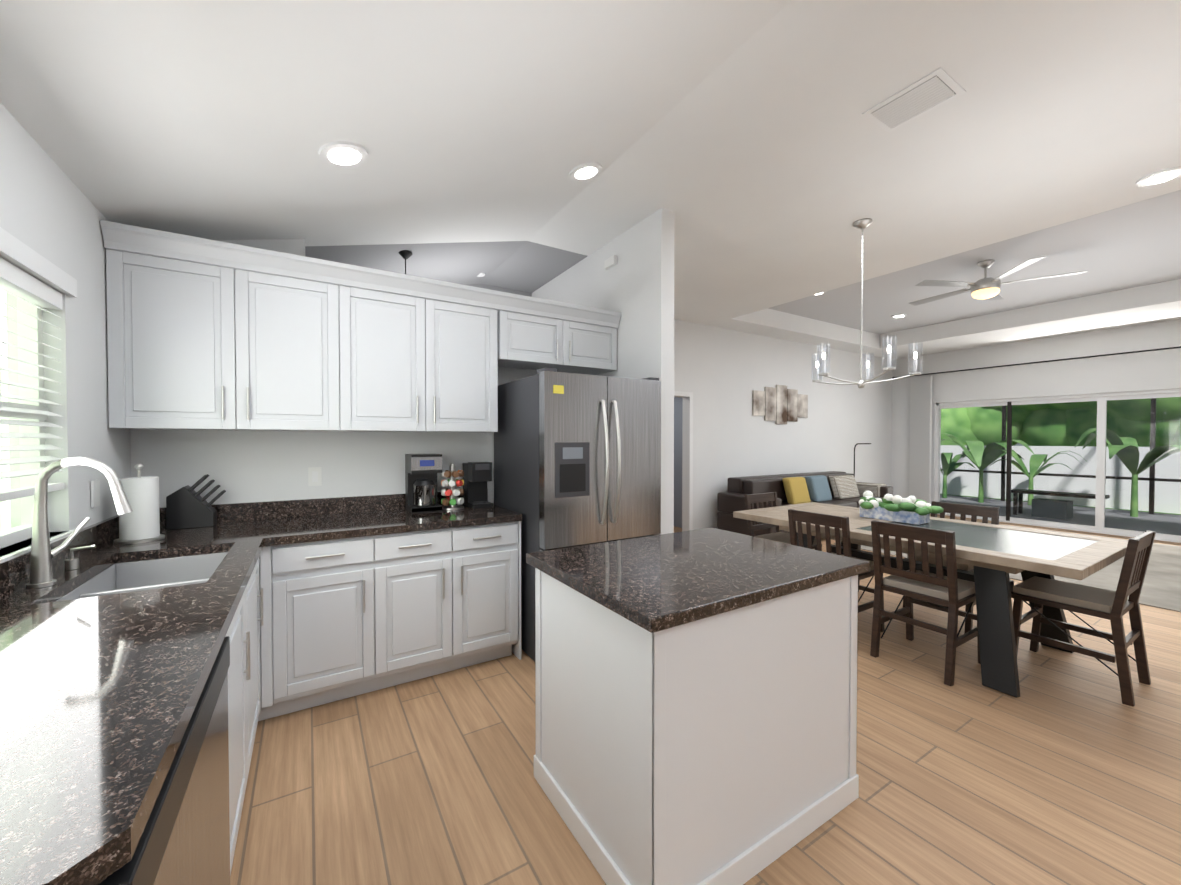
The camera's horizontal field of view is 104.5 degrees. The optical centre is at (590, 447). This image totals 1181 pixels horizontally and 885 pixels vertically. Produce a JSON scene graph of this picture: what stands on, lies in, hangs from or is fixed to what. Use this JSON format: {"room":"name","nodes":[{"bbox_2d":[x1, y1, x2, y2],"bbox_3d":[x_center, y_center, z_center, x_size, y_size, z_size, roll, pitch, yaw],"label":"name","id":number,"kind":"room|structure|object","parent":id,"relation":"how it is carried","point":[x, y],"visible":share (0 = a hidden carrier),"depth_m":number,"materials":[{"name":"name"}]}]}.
{"room":"kitchen","nodes":[
{"label":"kitchen","id":0,"kind":"room"},
{"bbox_2d":[0,103,130,556],"bbox_3d":[-1.255,0.168,0.380,0.150,2.420,7.320,-1,1,-32],"label":"wall","id":1,"kind":"structure","parent":0,"point":[50,212],"depth_m":1.78,"materials":[{"name":"paint"}]},
{"bbox_2d":[0,371,0,407],"bbox_3d":[-1.031,-0.535,0.519,0.381,0.940,0.620,-1,1,-32],"label":"upper cabinet","id":2,"kind":"object","parent":1,"relation":"attached to","point":[0,389],"visible":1,"depth_m":0.81,"materials":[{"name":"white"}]},
{"bbox_2d":[0,227,76,562],"bbox_3d":[-1.795,-0.146,1.270,0.170,1.020,1.210,-1,1,-32],"label":"window","id":3,"kind":"structure","parent":1,"relation":"in","point":[13,249],"depth_m":1.69,"materials":[{"name":"white"}]},
{"bbox_2d":[0,257,64,501],"bbox_3d":[-1.765,-0.206,1.288,0.051,0.750,1.090,-1,1,-32],"label":"window blinds","id":4,"kind":"object","parent":3,"relation":"attached to","point":[20,283],"visible":0.96,"depth_m":1.55,"materials":[{"name":"white plastic"}]},
{"bbox_2d":[57,565,112,600],"bbox_3d":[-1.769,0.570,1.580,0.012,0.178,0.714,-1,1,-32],"label":"sink","id":5,"kind":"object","parent":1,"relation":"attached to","point":[104,580],"depth_m":1.69,"materials":[{"name":"silver metal"}]},
{"bbox_2d":[91,480,99,507],"bbox_3d":[-2.152,0.200,1.990,0.008,0.115,0.070,-1,1,-32],"label":"electrical outlet","id":6,"kind":"object","parent":1,"relation":"attached to","point":[95,493],"visible":1,"depth_m":1.98,"materials":[{"name":"white plastic"}]},
{"bbox_2d":[0,501,267,884],"bbox_3d":[-1.470,0.411,1.459,0.606,0.140,2.616,-1,1,-32],"label":"countertop","id":7,"kind":"structure","parent":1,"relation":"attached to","point":[99,697],"depth_m":0.86,"materials":[{"name":"brown stone"}]},
{"bbox_2d":[26,457,132,588],"bbox_3d":[-1.696,0.235,1.544,0.245,0.408,0.167,-1,1,-32],"label":"faucet","id":8,"kind":"object","parent":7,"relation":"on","point":[42,555],"visible":1,"depth_m":1.45,"materials":[{"name":"silver metal"}]},
{"bbox_2d":[64,545,95,569],"bbox_3d":[-1.844,0.396,1.654,0.078,0.081,0.036,-1,1,-32],"label":"soap dispenser","id":9,"kind":"object","parent":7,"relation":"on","point":[72,563],"visible":1,"depth_m":1.64,"materials":[{"name":"silver metal"}]},
{"bbox_2d":[114,463,164,543],"bbox_3d":[-2.084,0.252,2.115,0.170,0.356,0.170,-1,1,-32],"label":"paper towel","id":10,"kind":"object","parent":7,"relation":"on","point":[140,523],"visible":1,"depth_m":2.07,"materials":[{"name":"white paper"}]},
{"bbox_2d":[166,474,225,529],"bbox_3d":[-2.116,0.286,2.466,0.234,0.276,0.110,-1,1,-32],"label":"knife block","id":11,"kind":"object","parent":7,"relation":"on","point":[187,506],"visible":1,"depth_m":2.41,"materials":[{"name":"black plastic"}]},
{"bbox_2d":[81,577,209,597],"bbox_3d":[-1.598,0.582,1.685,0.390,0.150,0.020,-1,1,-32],"label":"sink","id":12,"kind":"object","parent":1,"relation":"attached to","point":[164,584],"depth_m":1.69,"materials":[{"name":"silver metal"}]},
{"bbox_2d":[130,239,538,507],"bbox_3d":[-1.221,0.025,3.226,2.900,2.618,0.130,-1,1,-32],"label":"wall","id":13,"kind":"structure","parent":0,"point":[242,466],"depth_m":2.78,"materials":[{"name":"paint"}]},
{"bbox_2d":[100,220,355,430],"bbox_3d":[-1.901,-0.566,2.523,1.005,0.940,0.326,-1,1,-32],"label":"upper cabinet","id":14,"kind":"object","parent":13,"relation":"attached to","point":[205,334],"depth_m":2.34,"materials":[{"name":"white wood"}]},
{"bbox_2d":[308,467,321,485],"bbox_3d":[-1.710,0.182,2.840,0.070,0.115,0.010,-1,1,-32],"label":"electrical outlet","id":15,"kind":"object","parent":13,"relation":"attached to","point":[314,476],"visible":1,"depth_m":2.84,"materials":[{"name":"white plastic"}]},
{"bbox_2d":[264,489,521,545],"bbox_3d":[-1.153,0.390,2.801,1.296,0.140,0.666,-1,1,-32],"label":"countertop","id":16,"kind":"structure","parent":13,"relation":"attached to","point":[320,519],"depth_m":2.73,"materials":[{"name":"brown stone"}]},
{"bbox_2d":[405,454,442,512],"bbox_3d":[-1.106,0.231,3.033,0.192,0.370,0.224,-1,1,-32],"label":"coffee maker","id":17,"kind":"object","parent":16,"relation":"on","point":[422,471],"visible":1,"depth_m":2.96,"materials":[{"name":"black plastic"}]},
{"bbox_2d":[441,463,463,509],"bbox_3d":[-0.932,0.260,3.096,0.149,0.309,0.150,-1,1,-32],"label":"carousel","id":18,"kind":"object","parent":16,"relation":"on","point":[452,482],"visible":0.96,"depth_m":3.06,"materials":[{"name":"silver metal"}]},
{"bbox_2d":[463,462,492,508],"bbox_3d":[-0.793,0.258,3.212,0.140,0.310,0.250,-1,1,-32],"label":"coffee maker","id":19,"kind":"object","parent":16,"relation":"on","point":[477,476],"visible":1,"depth_m":3.16,"materials":[{"name":"black plastic"}]},
{"bbox_2d":[352,265,499,432],"bbox_3d":[-1.143,-0.573,2.991,1.005,0.940,0.326,-1,1,-32],"label":"upper cabinet","id":20,"kind":"object","parent":13,"relation":"attached to","point":[426,353],"depth_m":2.86,"materials":[{"name":"white wood"}]},
{"bbox_2d":[500,292,619,374],"bbox_3d":[-0.288,-0.831,3.515,0.975,0.440,0.326,-1,1,-32],"label":"upper cabinet","id":21,"kind":"object","parent":13,"relation":"attached to","point":[535,333],"depth_m":3.36,"materials":[{"name":"white wood"}]},
{"bbox_2d":[0,0,790,292],"bbox_3d":[0.043,-1.445,1.156,2.900,0.780,7.320,-1,1,-32],"label":"ceiling","id":22,"kind":"structure","parent":0,"point":[460,121],"depth_m":1.78,"materials":[{"name":"paint"}]},
{"bbox_2d":[318,141,368,167],"bbox_3d":[-1.094,-1.297,2.032,0.197,0.060,0.200,-1,1,-32],"label":"recessed light","id":23,"kind":"object","parent":22,"relation":"in","point":[343,154],"visible":0.98,"depth_m":2.01,"materials":[{"name":"white"}]},
{"bbox_2d":[398,250,412,273],"bbox_3d":[-1.370,-1.056,3.393,0.240,0.773,0.234,-1,1,-32],"label":"light","id":24,"kind":"object","parent":22,"relation":"hanging from","point":[405,254],"visible":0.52,"depth_m":3.37,"materials":[{"name":"black metal"}]},
{"bbox_2d":[569,162,602,180],"bbox_3d":[-0.027,-1.623,2.697,0.197,0.060,0.200,-1,1,-32],"label":"recessed light","id":25,"kind":"object","parent":22,"relation":"in","point":[586,171],"visible":0.96,"depth_m":2.67,"materials":[{"name":"white"}]},
{"bbox_2d":[532,208,674,534],"bbox_3d":[-0.025,-0.181,4.160,0.120,3.000,2.170,-1,1,-32],"label":"wall","id":26,"kind":"structure","parent":0,"point":[634,286],"depth_m":3.37,"materials":[{"name":"paint"}]},
{"bbox_2d":[604,255,616,269],"bbox_3d":[0.163,-1.489,3.686,0.033,0.070,0.140,-1,1,-32],"label":"smoke detector","id":27,"kind":"object","parent":26,"relation":"attached to","point":[610,262],"visible":1,"depth_m":3.66,"materials":[{"name":"white plastic"}]},
{"bbox_2d":[674,397,682,527],"bbox_3d":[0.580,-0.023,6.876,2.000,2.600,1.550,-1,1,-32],"label":"door frame","id":28,"kind":"structure","parent":0,"point":[678,405],"depth_m":7.28,"materials":[{"name":"grey paint"}]},
{"bbox_2d":[468,284,891,530],"bbox_3d":[1.430,-0.416,6.407,11.060,3.400,0.130,-1,1,-32],"label":"wall","id":29,"kind":"structure","parent":0,"point":[721,374],"depth_m":7.11,"materials":[{"name":"paint"}]},
{"bbox_2d":[674,391,692,529],"bbox_3d":[1.017,0.269,6.077,0.920,2.040,0.015,-1,1,-32],"label":"trim","id":30,"kind":"structure","parent":29,"relation":"attached to","point":[686,394],"depth_m":6.29,"materials":[{"name":"white"}]},
{"bbox_2d":[752,390,765,416],"bbox_3d":[2.579,-0.675,7.016,0.260,0.380,0.026,-1,1,-32],"label":"picture","id":31,"kind":"object","parent":29,"relation":"attached to","point":[758,397],"depth_m":7.00,"materials":[{"name":"fabric"}]},
{"bbox_2d":[764,387,776,420],"bbox_3d":[2.813,-0.677,7.161,0.260,0.520,0.026,-1,1,-32],"label":"picture","id":32,"kind":"object","parent":29,"relation":"attached to","point":[771,393],"depth_m":7.15,"materials":[{"name":"fabric"}]},
{"bbox_2d":[775,385,787,423],"bbox_3d":[3.047,-0.680,7.305,0.260,0.620,0.026,-1,1,-32],"label":"picture","id":33,"kind":"object","parent":29,"relation":"attached to","point":[780,404],"depth_m":7.30,"materials":[{"name":"fabric"}]},
{"bbox_2d":[788,389,798,421],"bbox_3d":[3.281,-0.682,7.450,0.260,0.520,0.026,-1,1,-32],"label":"picture","id":34,"kind":"object","parent":29,"relation":"attached to","point":[793,396],"depth_m":7.45,"materials":[{"name":"fabric"}]},
{"bbox_2d":[799,394,807,417],"bbox_3d":[3.515,-0.684,7.594,0.260,0.380,0.026,-1,1,-32],"label":"picture","id":35,"kind":"object","parent":29,"relation":"attached to","point":[803,399],"depth_m":7.59,"materials":[{"name":"fabric"}]},
{"bbox_2d":[230,514,1180,884],"bbox_3d":[2.985,1.373,3.916,11.060,0.100,9.150,-1,1,-32],"label":"floor","id":36,"kind":"structure","parent":0,"point":[1064,768],"depth_m":1.85,"materials":[{"name":"brown wood"}]},
{"bbox_2d":[98,617,240,884],"bbox_3d":[-1.015,0.932,0.730,0.606,0.880,0.874,-1,1,-32],"label":"dishwasher","id":37,"kind":"object","parent":36,"relation":"on","point":[189,835],"depth_m":0.91,"materials":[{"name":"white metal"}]},
{"bbox_2d":[113,552,264,744],"bbox_3d":[-1.970,0.909,2.263,0.591,0.880,0.736,-1,1,-32],"label":"base cabinet","id":38,"kind":"object","parent":36,"relation":"on","point":[183,568],"depth_m":1.99,"materials":[{"name":"white wood"}]},
{"bbox_2d":[234,577,252,813],"bbox_3d":[-1.337,0.924,1.251,0.606,0.880,0.463,-1,1,-32],"label":"base cabinet","id":39,"kind":"object","parent":36,"relation":"on","point":[244,612],"depth_m":1.64,"materials":[{"name":"white wood"}]},
{"bbox_2d":[261,534,392,718],"bbox_3d":[-1.507,0.904,2.582,0.573,0.880,0.680,-1,1,-32],"label":"base cabinet","id":40,"kind":"object","parent":36,"relation":"on","point":[315,623],"depth_m":2.33,"materials":[{"name":"white wood"}]},
{"bbox_2d":[389,521,520,685],"bbox_3d":[-0.987,0.898,2.920,0.898,0.880,0.651,-1,1,-32],"label":"base cabinet","id":41,"kind":"object","parent":36,"relation":"on","point":[455,593],"depth_m":2.66,"materials":[{"name":"white wood"}]},
{"bbox_2d":[494,368,660,661],"bbox_3d":[-0.095,0.428,3.245,0.890,1.810,0.930,-1,1,-32],"label":"fridge","id":42,"kind":"object","parent":36,"relation":"on","point":[577,459],"visible":0.75,"depth_m":2.88,"materials":[{"name":"grey metal"}]},
{"bbox_2d":[534,568,858,884],"bbox_3d":[0.402,0.915,1.820,1.024,0.880,0.764,-1,1,-32],"label":"kitchen island","id":43,"kind":"object","parent":36,"relation":"on","point":[720,749],"visible":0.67,"depth_m":1.46,"materials":[{"name":"white wood"}]},
{"bbox_2d":[526,527,869,632],"bbox_3d":[0.402,0.455,1.813,1.070,0.039,0.810,-1,1,-32],"label":"island countertop","id":44,"kind":"structure","parent":43,"relation":"on","point":[654,583],"depth_m":1.63,"materials":[{"name":"brown stone"}]},
{"bbox_2d":[744,492,821,549],"bbox_3d":[1.766,0.883,4.207,0.435,0.874,0.514,-1,1,-32],"label":"chair","id":45,"kind":"object","parent":36,"relation":"on","point":[778,535],"visible":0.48,"depth_m":4.31,"materials":[{"name":"brown wood"}]},
{"bbox_2d":[717,471,892,536],"bbox_3d":[3.256,0.843,6.743,3.000,0.848,0.890,-1,1,-32],"label":"sofa","id":46,"kind":"object","parent":36,"relation":"on","point":[730,501],"visible":0.25,"depth_m":6.27,"materials":[{"name":"brown leather"}]},
{"bbox_2d":[783,475,886,504],"bbox_3d":[3.662,0.697,6.886,2.216,0.560,0.470,-1,1,-32],"label":"throw pillows","id":47,"kind":"object","parent":46,"relation":"on","point":[799,490],"visible":0.88,"depth_m":6.66,"materials":[{"name":"multicoloured fabric"}]},
{"bbox_2d":[788,509,884,631],"bbox_3d":[1.797,0.896,3.357,0.514,0.874,0.435,-1,1,-32],"label":"chair","id":48,"kind":"object","parent":36,"relation":"on","point":[827,521],"visible":0.46,"depth_m":3.22,"materials":[{"name":"brown wood"}]},
{"bbox_2d":[854,443,870,473],"bbox_3d":[4.910,0.589,8.319,0.670,1.331,0.240,-1,1,-32],"label":"floor lamp","id":49,"kind":"object","parent":36,"relation":"on","point":[854,453],"visible":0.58,"depth_m":8.19,"materials":[{"name":"black metal"}]},
{"bbox_2d":[870,520,980,685],"bbox_3d":[2.119,0.904,2.874,0.514,0.874,0.435,-1,1,-32],"label":"chair","id":50,"kind":"object","parent":36,"relation":"on","point":[950,594],"visible":0.83,"depth_m":2.76,"materials":[{"name":"brown wood"}]},
{"bbox_2d":[733,502,1127,697],"bbox_3d":[2.300,0.954,3.410,1.170,0.766,2.120,-1,1,-32],"label":"dining table","id":51,"kind":"object","parent":36,"relation":"on","point":[994,555],"visible":0.58,"depth_m":2.69,"materials":[{"name":"brown wood"}]},
{"bbox_2d":[859,491,942,524],"bbox_3d":[2.382,0.466,3.587,0.318,0.200,0.590,-1,1,-32],"label":"centerpiece","id":52,"kind":"object","parent":51,"relation":"on","point":[909,509],"visible":1,"depth_m":3.50,"materials":[{"name":"white"}]},
{"bbox_2d":[902,501,999,633],"bbox_3d":[2.786,0.894,3.545,0.514,0.874,0.435,-1,1,-32],"label":"chair","id":53,"kind":"object","parent":36,"relation":"on","point":[975,511],"visible":0.19,"depth_m":3.55,"materials":[{"name":"brown wood"}]},
{"bbox_2d":[834,519,1180,611],"bbox_3d":[5.835,1.295,5.380,3.650,0.010,3.950,-1,1,-32],"label":"rug","id":54,"kind":"object","parent":36,"relation":"on","point":[1161,587],"visible":0.33,"depth_m":4.58,"materials":[{"name":"grey carpet"}]},
{"bbox_2d":[1011,530,1155,706],"bbox_3d":[2.867,0.907,2.690,0.435,0.874,0.514,-1,1,-32],"label":"chair","id":55,"kind":"object","parent":36,"relation":"on","point":[1113,607],"visible":0.98,"depth_m":2.60,"materials":[{"name":"brown wood"}]},
{"bbox_2d":[527,0,1180,358],"bbox_3d":[4.374,-1.876,3.824,8.440,0.400,7.320,-1,1,-32],"label":"ceiling","id":56,"kind":"structure","parent":0,"point":[769,163],"depth_m":2.63,"materials":[{"name":"paint"}]},
{"bbox_2d":[811,218,922,387],"bbox_3d":[2.001,-1.054,3.428,0.729,1.229,0.706,-1,1,-32],"label":"chandelier","id":57,"kind":"object","parent":56,"relation":"hanging from","point":[861,224],"visible":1,"depth_m":3.35,"materials":[{"name":"glass"},{"name":"brushed nickel"}]},
{"bbox_2d":[862,67,965,132],"bbox_3d":[1.541,-1.642,2.190,0.260,0.015,0.330,-1,1,-32],"label":"ceiling vent","id":58,"kind":"object","parent":56,"relation":"in","point":[940,86],"visible":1,"depth_m":2.16,"materials":[{"name":"white metal"}]},
{"bbox_2d":[1136,166,1180,186],"bbox_3d":[3.491,-1.652,2.801,0.200,0.016,0.200,-1,1,-32],"label":"recessed light","id":59,"kind":"object","parent":56,"relation":"in","point":[1162,176],"visible":0.96,"depth_m":2.79,"materials":[{"name":"white"}]},
{"bbox_2d":[768,190,1180,333],"bbox_3d":[4.907,-2.016,4.786,3.800,0.150,5.400,-1,1,-32],"label":"ceiling","id":60,"kind":"structure","parent":0,"point":[1136,244],"depth_m":5.12,"materials":[{"name":"white paint"}]},
{"bbox_2d":[891,314,906,317],"bbox_3d":[4.618,-1.965,6.853,0.200,0.016,0.200,-1,1,-32],"label":"recessed light","id":61,"kind":"object","parent":60,"relation":"in","point":[898,315],"visible":1,"depth_m":6.84,"materials":[{"name":"white"}]},
{"bbox_2d":[909,256,1087,305],"bbox_3d":[4.152,-1.752,4.839,1.434,0.380,1.426,-1,1,-32],"label":"ceiling fan","id":62,"kind":"object","parent":60,"relation":"hanging from","point":[985,287],"visible":1,"depth_m":4.74,"materials":[{"name":"silver metal"}]},
{"bbox_2d":[891,320,1180,502],"bbox_3d":[8.028,-0.411,6.103,0.150,3.400,7.320,-1,1,-32],"label":"wall","id":63,"kind":"structure","parent":0,"point":[1151,370],"depth_m":7.32,"materials":[{"name":"paint"}]},
{"bbox_2d":[892,346,1180,378],"bbox_3d":[7.374,-1.343,6.896,0.108,0.044,5.182,-1,1,-32],"label":"curtain rod","id":64,"kind":"object","parent":63,"relation":"attached to","point":[1052,360],"visible":0.83,"depth_m":7.08,"materials":[{"name":"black metal"}]},
{"bbox_2d":[909,376,931,503],"bbox_3d":[6.245,-0.056,8.674,0.050,2.550,0.360,-1,1,-32],"label":"curtain","id":65,"kind":"object","parent":64,"relation":"hanging from","point":[920,433],"visible":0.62,"depth_m":8.66,"materials":[{"name":"white fabric"}]},
{"bbox_2d":[935,388,1180,542],"bbox_3d":[7.598,0.238,6.811,0.090,2.080,4.200,-1,1,-32],"label":"sliding glass door","id":66,"kind":"structure","parent":63,"relation":"attached to","point":[1101,399],"depth_m":7.00,"materials":[{"name":"white"}]},
{"label":"outside","id":67,"kind":"structure","parent":0,"visible":0},
{"bbox_2d":[940,494,1180,535],"bbox_3d":[20.290,1.230,14.099,29.090,0.110,28.000,-1,1,-32],"label":"ground","id":68,"kind":"structure","parent":67,"point":[1138,524],"depth_m":8.25,"materials":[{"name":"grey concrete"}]},
{"bbox_2d":[940,428,1180,516],"bbox_3d":[9.279,0.450,9.337,2.310,1.638,4.938,-1,1,-32],"label":"trees","id":69,"kind":"object","parent":68,"relation":"on","point":[981,453],"depth_m":9.68,"materials":[{"name":"green plant"}]},
{"bbox_2d":[1011,489,1109,519],"bbox_3d":[8.376,1.037,8.209,0.450,0.460,1.200,-1,1,-32],"label":"bench","id":70,"kind":"object","parent":68,"relation":"on","point":[1044,503],"depth_m":8.19,"materials":[{"name":"brown metal"}]},
{"bbox_2d":[940,445,1180,513],"bbox_3d":[11.458,0.640,8.636,0.150,1.280,28.000,-1,1,-32],"label":"fence","id":71,"kind":"object","parent":68,"relation":"on","point":[1089,484],"depth_m":9.95,"materials":[{"name":"white"}]},
{"bbox_2d":[941,397,1180,446],"bbox_3d":[14.174,-1.379,10.139,4.390,5.271,31.522,-1,1,-32],"label":"trees","id":72,"kind":"object","parent":68,"relation":"on","point":[1059,424],"depth_m":12.22,"materials":[{"name":"green plant"}]},
{"bbox_2d":[942,398,1180,513],"bbox_3d":[9.193,-0.106,7.696,3.400,2.760,8.800,-1,1,-32],"label":"screen enclosure","id":73,"kind":"object","parent":68,"relation":"on","point":[1151,479],"depth_m":8.85,"materials":[{"name":"brown metal"}]},
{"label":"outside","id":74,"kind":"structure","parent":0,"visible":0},
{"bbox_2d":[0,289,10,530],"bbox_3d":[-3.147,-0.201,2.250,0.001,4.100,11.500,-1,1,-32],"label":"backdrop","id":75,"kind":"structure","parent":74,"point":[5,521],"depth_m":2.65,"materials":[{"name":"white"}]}
]}

